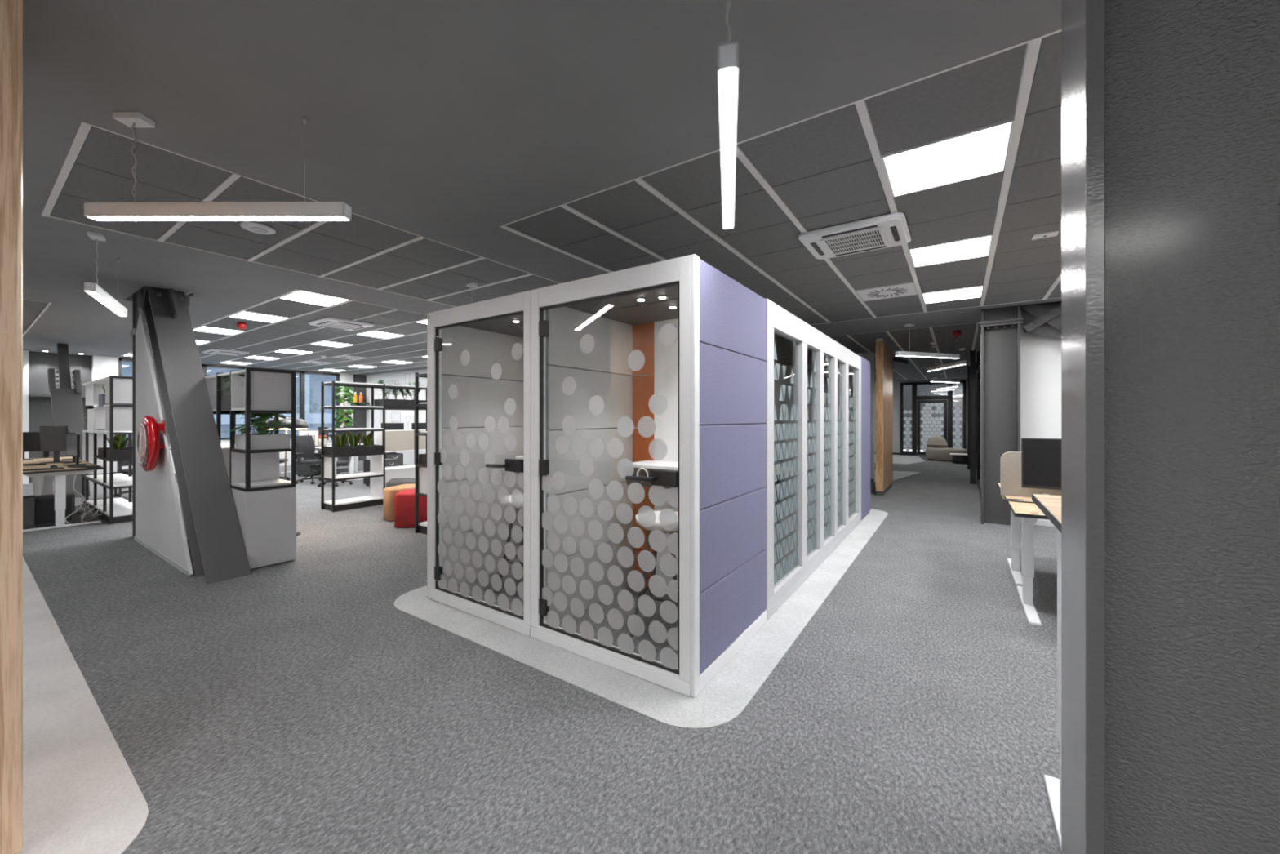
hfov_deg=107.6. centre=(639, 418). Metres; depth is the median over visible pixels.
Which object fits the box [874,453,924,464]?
rug
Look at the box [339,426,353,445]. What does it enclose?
monitor
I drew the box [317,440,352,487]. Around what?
chair
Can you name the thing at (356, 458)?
desk
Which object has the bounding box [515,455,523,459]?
countertop
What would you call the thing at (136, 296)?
steel column
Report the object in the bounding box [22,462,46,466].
keyboard
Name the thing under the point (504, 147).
ceiling
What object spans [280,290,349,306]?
recessed light
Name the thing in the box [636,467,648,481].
headphones
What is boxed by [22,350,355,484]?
wall
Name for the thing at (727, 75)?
diffuser
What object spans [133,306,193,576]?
partition wall
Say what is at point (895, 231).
outlet
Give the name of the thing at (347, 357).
ceiling vent
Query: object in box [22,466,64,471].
keyboard
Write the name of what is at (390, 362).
diffuser
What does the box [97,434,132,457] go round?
planter
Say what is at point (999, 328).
steel column
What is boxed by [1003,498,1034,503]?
cable
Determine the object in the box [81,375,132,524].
shelf unit
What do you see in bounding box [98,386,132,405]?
planter
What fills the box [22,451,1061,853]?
floor
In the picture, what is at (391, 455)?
drawer pedestal
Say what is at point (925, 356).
diffuser
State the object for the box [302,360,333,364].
ceiling vent
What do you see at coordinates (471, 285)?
ceiling hook
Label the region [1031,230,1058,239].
recessed light
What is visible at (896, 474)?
rug
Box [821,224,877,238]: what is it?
outlet
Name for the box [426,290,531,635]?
booth
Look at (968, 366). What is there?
steel column
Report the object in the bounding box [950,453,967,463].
table
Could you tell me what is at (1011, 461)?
screen
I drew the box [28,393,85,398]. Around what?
trim
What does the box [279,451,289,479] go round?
chair
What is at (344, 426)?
monitor
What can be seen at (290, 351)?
recessed light
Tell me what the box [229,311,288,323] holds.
recessed light
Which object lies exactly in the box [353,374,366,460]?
column
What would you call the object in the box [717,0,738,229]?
pendant light
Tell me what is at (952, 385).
pendant light
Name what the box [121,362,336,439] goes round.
office building
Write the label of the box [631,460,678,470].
countertop
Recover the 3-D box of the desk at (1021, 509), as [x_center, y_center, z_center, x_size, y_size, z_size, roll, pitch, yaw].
[3.575,1.060,3.239,1.606,0.780,0.906,0,0,34]
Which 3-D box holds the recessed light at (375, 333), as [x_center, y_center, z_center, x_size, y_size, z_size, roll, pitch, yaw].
[-4.670,-1.514,8.422,0.623,0.032,0.550,0,0,34]
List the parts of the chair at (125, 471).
seat, backrest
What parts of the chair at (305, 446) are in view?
backrest, seat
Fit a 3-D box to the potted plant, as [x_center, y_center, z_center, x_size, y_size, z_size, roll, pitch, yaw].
[-9.067,0.204,14.377,0.642,2.491,1.514,0,0,34]
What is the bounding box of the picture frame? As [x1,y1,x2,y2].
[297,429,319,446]
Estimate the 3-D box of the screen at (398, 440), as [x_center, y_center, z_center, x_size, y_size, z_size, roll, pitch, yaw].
[-5.764,0.565,12.219,0.030,0.550,1.900,0,0,34]
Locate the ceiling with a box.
[22,0,1061,382]
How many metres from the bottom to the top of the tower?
0.390 m
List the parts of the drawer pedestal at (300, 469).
drawer, drawer, drawer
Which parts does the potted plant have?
pot, stem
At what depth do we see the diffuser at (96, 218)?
2.32 m
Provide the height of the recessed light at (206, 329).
0.032 m
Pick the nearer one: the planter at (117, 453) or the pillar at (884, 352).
the planter at (117, 453)
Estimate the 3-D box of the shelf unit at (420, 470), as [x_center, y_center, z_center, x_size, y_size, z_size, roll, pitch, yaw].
[-2.240,0.435,6.465,0.405,2.030,1.570,0,0,34]
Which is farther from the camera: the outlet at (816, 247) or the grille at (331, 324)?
the grille at (331, 324)
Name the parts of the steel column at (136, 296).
splice plate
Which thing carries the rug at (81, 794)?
on the floor
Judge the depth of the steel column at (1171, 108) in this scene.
1.06 m
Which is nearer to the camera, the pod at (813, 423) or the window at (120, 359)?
the pod at (813, 423)
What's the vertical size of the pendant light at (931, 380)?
0.508 m
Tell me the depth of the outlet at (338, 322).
7.19 m
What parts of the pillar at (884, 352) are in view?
trim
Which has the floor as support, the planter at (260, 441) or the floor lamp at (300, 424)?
the floor lamp at (300, 424)
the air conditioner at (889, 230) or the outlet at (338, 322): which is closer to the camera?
the air conditioner at (889, 230)
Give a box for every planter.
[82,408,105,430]
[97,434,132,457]
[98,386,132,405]
[106,448,132,459]
[217,374,244,411]
[223,410,291,449]
[324,431,382,455]
[373,380,426,408]
[418,453,426,464]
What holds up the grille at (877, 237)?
attached to the air conditioner at (889, 230)
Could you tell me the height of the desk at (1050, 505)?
1.140 m
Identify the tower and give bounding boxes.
[35,492,75,526]
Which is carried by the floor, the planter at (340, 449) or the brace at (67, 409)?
the brace at (67, 409)
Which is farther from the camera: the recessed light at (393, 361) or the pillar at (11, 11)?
the recessed light at (393, 361)
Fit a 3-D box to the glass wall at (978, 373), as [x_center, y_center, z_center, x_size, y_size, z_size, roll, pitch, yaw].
[8.591,-0.024,11.977,0.075,2.948,12.470,0,0,34]
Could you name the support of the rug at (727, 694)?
on the floor
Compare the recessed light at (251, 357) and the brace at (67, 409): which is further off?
the recessed light at (251, 357)
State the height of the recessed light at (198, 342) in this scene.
0.032 m
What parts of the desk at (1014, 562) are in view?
leg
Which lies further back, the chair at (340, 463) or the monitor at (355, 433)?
the monitor at (355, 433)
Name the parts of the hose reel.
mounting arm, mounting arm, mounting plate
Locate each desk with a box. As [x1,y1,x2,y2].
[22,456,84,509]
[22,461,105,532]
[280,444,337,476]
[306,445,363,480]
[327,443,363,473]
[997,483,1022,586]
[1004,495,1048,626]
[1031,493,1061,850]
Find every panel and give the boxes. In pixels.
[22,495,35,528]
[28,351,91,483]
[903,383,963,449]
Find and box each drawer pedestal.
[295,453,320,476]
[363,458,399,485]
[385,452,403,466]
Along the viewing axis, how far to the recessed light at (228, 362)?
12.69 m
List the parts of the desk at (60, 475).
arm, leg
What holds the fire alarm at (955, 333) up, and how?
attached to the ceiling
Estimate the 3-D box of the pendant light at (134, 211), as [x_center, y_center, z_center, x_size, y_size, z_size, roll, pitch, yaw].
[-2.093,-1.246,2.330,1.278,0.508,0.080,0,0,0]
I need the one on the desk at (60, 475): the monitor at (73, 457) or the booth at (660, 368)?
the monitor at (73, 457)
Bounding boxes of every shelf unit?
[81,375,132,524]
[179,367,296,569]
[320,380,426,511]
[414,372,426,534]
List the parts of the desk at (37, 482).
leg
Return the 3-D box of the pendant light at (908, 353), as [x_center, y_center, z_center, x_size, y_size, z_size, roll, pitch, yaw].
[4.676,-1.246,7.596,1.270,0.508,0.080,0,0,-16]
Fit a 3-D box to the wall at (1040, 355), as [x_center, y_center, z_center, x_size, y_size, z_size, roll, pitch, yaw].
[6.626,-0.025,5.619,3.380,2.950,0.150,0,0,34]
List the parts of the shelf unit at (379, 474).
post, panel, post, rail, rail, rail, post, rail, rail, panel, panel, post, panel, post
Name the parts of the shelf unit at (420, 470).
post, rail, rail, rail, rail, rail, panel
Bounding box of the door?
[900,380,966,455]
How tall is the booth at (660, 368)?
2.294 m
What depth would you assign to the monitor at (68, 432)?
7.64 m
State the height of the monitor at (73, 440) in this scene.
0.450 m
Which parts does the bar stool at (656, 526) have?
leg, leg, seat, seat plate, leg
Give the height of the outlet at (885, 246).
0.009 m
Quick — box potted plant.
[316,386,369,466]
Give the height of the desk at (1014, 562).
0.780 m
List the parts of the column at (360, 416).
trim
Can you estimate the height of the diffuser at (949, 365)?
0.010 m
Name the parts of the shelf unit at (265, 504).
panel, post, panel, post, post, panel, post, rail, rail, panel, rail, rail, panel, post, post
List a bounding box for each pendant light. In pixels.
[84,111,351,221]
[84,231,127,316]
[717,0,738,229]
[894,324,959,358]
[926,338,966,371]
[930,363,959,382]
[930,375,954,391]
[937,371,958,389]
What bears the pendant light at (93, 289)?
hanging from the ceiling
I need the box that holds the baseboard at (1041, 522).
[1020,518,1054,526]
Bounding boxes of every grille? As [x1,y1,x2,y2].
[209,351,240,355]
[320,321,362,329]
[820,226,888,255]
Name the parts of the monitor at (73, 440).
casing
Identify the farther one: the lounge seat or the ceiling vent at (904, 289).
the lounge seat
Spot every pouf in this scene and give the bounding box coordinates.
[383,484,414,521]
[386,477,414,487]
[394,488,426,528]
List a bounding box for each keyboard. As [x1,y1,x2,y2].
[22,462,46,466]
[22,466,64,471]
[67,464,101,468]
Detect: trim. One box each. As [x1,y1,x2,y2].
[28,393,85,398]
[127,43,1061,348]
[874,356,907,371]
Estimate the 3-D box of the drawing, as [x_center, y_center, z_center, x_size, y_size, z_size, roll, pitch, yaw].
[-7.119,-0.425,14.590,4.408,1.958,0.004,0,0,34]
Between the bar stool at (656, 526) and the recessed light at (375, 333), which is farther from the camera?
the recessed light at (375, 333)
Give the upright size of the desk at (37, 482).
0.770 m
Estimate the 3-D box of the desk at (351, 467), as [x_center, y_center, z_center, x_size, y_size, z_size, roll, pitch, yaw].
[-7.330,1.080,11.350,1.606,0.740,0.806,0,0,34]
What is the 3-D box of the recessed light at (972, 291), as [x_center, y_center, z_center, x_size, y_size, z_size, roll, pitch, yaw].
[3.810,-1.514,5.714,0.600,0.032,0.583,0,0,34]
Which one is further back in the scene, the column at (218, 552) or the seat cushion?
the seat cushion
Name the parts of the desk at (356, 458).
leg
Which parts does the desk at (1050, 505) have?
leg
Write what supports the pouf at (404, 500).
on the floor
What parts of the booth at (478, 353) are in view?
frame post, felt panel, felt panel, felt panel, felt panel, felt panel, door handle, handle plate, frame post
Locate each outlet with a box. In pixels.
[337,321,362,325]
[809,242,824,255]
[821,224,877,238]
[835,245,886,256]
[889,226,900,241]
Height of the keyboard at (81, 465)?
0.021 m
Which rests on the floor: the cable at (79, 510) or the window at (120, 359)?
the cable at (79, 510)
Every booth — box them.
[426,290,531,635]
[530,253,766,697]
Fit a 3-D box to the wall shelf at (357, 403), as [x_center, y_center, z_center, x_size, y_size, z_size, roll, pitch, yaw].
[-9.519,-0.465,15.807,0.338,0.130,0.600,0,0,34]
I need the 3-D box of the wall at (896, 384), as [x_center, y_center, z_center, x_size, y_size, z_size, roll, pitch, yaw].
[10.676,-0.200,18.591,5.700,3.300,0.150,0,0,34]
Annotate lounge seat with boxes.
[925,435,967,461]
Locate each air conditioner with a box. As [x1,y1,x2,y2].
[201,348,248,355]
[308,316,373,330]
[798,212,911,259]
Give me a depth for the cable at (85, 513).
6.78 m
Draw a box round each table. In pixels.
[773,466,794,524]
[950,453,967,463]
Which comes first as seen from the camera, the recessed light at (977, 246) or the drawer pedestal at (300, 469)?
the recessed light at (977, 246)
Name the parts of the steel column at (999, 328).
splice plate, splice plate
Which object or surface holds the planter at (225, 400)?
in the shelf unit at (265, 504)
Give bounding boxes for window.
[118,357,204,376]
[204,364,265,439]
[265,368,302,437]
[302,370,339,436]
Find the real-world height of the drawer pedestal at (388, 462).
0.557 m
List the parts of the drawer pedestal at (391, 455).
drawer, drawer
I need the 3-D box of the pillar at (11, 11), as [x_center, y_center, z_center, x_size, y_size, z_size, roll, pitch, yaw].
[-2.553,-0.026,1.456,0.740,2.945,0.730,0,0,34]
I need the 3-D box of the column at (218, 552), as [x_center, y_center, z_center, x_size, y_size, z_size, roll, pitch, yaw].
[-4.775,-0.045,4.965,2.622,2.990,0.374,0,0,34]
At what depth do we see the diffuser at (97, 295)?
4.04 m
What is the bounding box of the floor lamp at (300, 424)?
[263,417,308,535]
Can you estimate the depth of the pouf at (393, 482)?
7.37 m
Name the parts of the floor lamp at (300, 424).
lamp shade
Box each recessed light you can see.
[193,325,244,334]
[195,339,210,344]
[219,360,251,364]
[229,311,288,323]
[246,355,279,359]
[274,349,313,354]
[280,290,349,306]
[311,341,353,347]
[319,368,344,371]
[350,364,377,368]
[356,330,404,338]
[381,360,412,364]
[415,320,426,324]
[880,114,1014,197]
[908,234,992,266]
[921,284,983,303]
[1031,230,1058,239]
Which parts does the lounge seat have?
backrest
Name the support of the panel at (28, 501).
attached to the desk
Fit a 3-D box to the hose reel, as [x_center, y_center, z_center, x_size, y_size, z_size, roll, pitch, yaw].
[-5.079,0.260,4.853,0.580,0.580,0.148,0,0,34]
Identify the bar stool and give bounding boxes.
[494,493,523,593]
[629,510,678,636]
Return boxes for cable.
[65,474,84,524]
[75,502,93,512]
[79,507,102,522]
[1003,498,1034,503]
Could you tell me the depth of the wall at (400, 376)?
15.02 m
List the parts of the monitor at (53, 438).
casing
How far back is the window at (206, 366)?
13.07 m
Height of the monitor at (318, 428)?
0.480 m
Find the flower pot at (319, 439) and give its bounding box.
[317,435,327,446]
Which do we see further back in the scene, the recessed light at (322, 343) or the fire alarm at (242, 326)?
the recessed light at (322, 343)
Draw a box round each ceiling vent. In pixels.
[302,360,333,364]
[332,355,367,359]
[855,282,917,301]
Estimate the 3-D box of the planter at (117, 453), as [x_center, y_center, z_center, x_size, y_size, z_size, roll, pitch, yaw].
[-7.359,0.507,6.710,0.440,0.120,0.340,0,0,34]
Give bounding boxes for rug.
[17,556,148,853]
[394,508,888,728]
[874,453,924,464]
[874,469,920,481]
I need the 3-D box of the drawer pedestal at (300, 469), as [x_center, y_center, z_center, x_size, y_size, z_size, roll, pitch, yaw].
[-8.251,1.169,11.738,0.592,0.557,0.420,0,0,29]
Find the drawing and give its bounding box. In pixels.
[379,373,420,423]
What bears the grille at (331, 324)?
attached to the air conditioner at (328, 322)
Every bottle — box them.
[353,391,357,402]
[359,391,362,402]
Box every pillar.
[0,0,22,853]
[875,337,893,495]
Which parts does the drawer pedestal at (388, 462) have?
drawer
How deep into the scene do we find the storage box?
11.49 m
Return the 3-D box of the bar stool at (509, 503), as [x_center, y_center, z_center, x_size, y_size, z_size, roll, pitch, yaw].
[-0.939,1.027,3.860,0.380,0.753,0.380,0,0,20]
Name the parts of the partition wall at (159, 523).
trim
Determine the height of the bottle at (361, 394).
0.350 m
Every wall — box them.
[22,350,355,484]
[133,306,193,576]
[365,368,426,464]
[856,351,874,481]
[874,377,967,453]
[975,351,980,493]
[1020,311,1061,520]
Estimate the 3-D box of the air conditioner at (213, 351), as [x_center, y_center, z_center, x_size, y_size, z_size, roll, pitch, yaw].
[-9.300,-1.472,10.502,0.760,0.054,0.660,0,0,34]
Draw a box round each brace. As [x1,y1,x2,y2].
[47,343,90,497]
[1020,302,1061,337]
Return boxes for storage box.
[369,431,382,444]
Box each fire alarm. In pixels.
[236,321,246,330]
[952,330,960,337]
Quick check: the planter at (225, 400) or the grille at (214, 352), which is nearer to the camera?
the planter at (225, 400)
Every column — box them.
[130,285,169,536]
[140,286,251,583]
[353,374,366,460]
[967,365,969,469]
[969,349,975,484]
[977,298,1023,524]
[1061,0,1279,853]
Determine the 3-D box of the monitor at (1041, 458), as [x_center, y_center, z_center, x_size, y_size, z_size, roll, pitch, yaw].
[3.355,0.415,3.643,0.600,0.510,0.180,0,0,34]
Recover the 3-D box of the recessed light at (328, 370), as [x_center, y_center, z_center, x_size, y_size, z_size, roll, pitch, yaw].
[-9.637,-1.514,14.664,0.623,0.032,0.550,0,0,34]
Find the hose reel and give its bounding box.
[136,415,164,471]
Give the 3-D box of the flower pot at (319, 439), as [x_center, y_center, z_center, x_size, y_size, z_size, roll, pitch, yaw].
[-7.937,0.569,11.703,0.200,0.283,0.200,0,0,34]
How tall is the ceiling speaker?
0.024 m
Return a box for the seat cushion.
[925,447,967,460]
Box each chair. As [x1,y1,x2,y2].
[113,439,132,497]
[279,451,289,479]
[295,435,327,484]
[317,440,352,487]
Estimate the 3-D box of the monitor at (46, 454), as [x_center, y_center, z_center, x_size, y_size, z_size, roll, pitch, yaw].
[-10.251,0.455,8.078,0.180,0.450,0.520,0,0,38]
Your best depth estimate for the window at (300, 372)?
14.64 m
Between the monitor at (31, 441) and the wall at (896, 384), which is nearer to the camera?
the monitor at (31, 441)
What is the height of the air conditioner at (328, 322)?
0.054 m
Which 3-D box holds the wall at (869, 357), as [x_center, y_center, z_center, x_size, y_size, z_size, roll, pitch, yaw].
[4.140,-0.025,11.489,2.900,2.950,0.150,0,0,34]
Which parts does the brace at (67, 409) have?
connection plate, connection plate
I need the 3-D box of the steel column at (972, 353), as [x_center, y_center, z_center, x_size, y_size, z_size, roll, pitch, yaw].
[7.343,-0.025,10.328,0.100,2.949,0.140,0,0,34]
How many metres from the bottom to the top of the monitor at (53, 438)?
0.571 m
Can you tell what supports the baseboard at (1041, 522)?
attached to the wall at (1040, 355)
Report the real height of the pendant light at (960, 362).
0.508 m
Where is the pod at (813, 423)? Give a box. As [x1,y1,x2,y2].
[764,297,861,620]
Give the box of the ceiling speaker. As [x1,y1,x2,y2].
[240,221,275,234]
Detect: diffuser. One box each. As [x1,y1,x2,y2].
[85,290,126,316]
[87,216,348,221]
[222,361,249,364]
[383,360,408,364]
[720,67,736,228]
[897,355,953,358]
[928,364,964,371]
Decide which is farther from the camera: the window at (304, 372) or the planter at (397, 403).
the window at (304, 372)
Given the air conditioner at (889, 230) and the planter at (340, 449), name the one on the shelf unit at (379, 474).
the planter at (340, 449)
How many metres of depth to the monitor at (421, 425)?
12.62 m
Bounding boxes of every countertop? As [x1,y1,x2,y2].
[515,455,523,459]
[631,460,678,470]
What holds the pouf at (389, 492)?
on the floor
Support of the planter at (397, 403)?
on the shelf unit at (379, 474)
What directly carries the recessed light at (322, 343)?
in the ceiling
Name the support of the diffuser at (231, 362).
attached to the recessed light at (228, 362)
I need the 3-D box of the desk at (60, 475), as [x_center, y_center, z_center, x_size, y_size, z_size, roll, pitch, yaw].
[-8.292,1.065,6.620,1.606,0.770,0.766,0,0,34]
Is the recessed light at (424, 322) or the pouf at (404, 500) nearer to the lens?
the pouf at (404, 500)
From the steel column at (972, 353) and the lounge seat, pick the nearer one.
the steel column at (972, 353)
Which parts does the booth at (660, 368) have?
frame post, felt panel, felt panel, felt panel, felt panel, felt panel, door handle, felt panel, felt panel, felt panel, felt panel, felt panel, handle plate, panel, frame post, corner post, felt panel, felt panel, felt panel, felt panel, felt panel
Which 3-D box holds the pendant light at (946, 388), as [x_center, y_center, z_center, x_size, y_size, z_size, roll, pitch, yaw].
[10.851,-1.246,16.808,0.080,0.508,1.063,0,0,-7]
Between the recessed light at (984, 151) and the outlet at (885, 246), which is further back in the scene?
the outlet at (885, 246)
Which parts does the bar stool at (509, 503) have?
leg, seat, leg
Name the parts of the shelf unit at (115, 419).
post, post, panel, panel, post, panel, panel, panel, post, rail, panel, panel, rail, post, rail, post, post, rail, panel, panel, rail, post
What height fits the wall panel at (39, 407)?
3.100 m
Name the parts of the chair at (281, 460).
seat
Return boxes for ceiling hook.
[466,282,477,302]
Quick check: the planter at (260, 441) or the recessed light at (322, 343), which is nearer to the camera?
the planter at (260, 441)
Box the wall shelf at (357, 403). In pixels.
[346,402,369,405]
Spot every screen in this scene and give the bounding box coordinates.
[382,429,426,452]
[1000,451,1061,501]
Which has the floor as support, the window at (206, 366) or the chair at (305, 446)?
the chair at (305, 446)
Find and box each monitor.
[22,431,40,460]
[22,431,70,457]
[39,425,68,462]
[61,432,81,463]
[62,431,81,460]
[62,433,85,466]
[317,426,328,444]
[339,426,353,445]
[343,426,357,435]
[354,431,361,444]
[381,422,404,430]
[411,422,426,429]
[1021,438,1061,489]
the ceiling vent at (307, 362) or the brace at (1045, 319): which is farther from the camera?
the ceiling vent at (307, 362)
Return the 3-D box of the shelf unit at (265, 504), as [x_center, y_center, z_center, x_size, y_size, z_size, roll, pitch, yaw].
[-4.575,0.483,5.256,2.318,1.933,0.403,0,0,34]
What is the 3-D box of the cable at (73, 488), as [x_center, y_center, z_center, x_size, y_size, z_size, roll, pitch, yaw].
[-7.693,1.071,6.375,0.040,0.725,0.196,0,0,8]
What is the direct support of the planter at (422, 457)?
on the shelf unit at (420, 470)
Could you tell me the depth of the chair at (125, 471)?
8.53 m
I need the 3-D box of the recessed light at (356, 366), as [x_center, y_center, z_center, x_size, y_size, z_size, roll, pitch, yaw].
[-8.063,-1.514,13.591,0.623,0.032,0.550,0,0,34]
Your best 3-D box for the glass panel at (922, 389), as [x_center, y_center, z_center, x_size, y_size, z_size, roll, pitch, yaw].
[12.283,-0.200,19.795,7.200,3.300,3.650,0,0,34]
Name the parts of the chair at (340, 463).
seat, backrest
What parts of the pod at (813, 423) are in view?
rail, rail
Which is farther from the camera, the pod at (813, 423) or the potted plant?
the potted plant

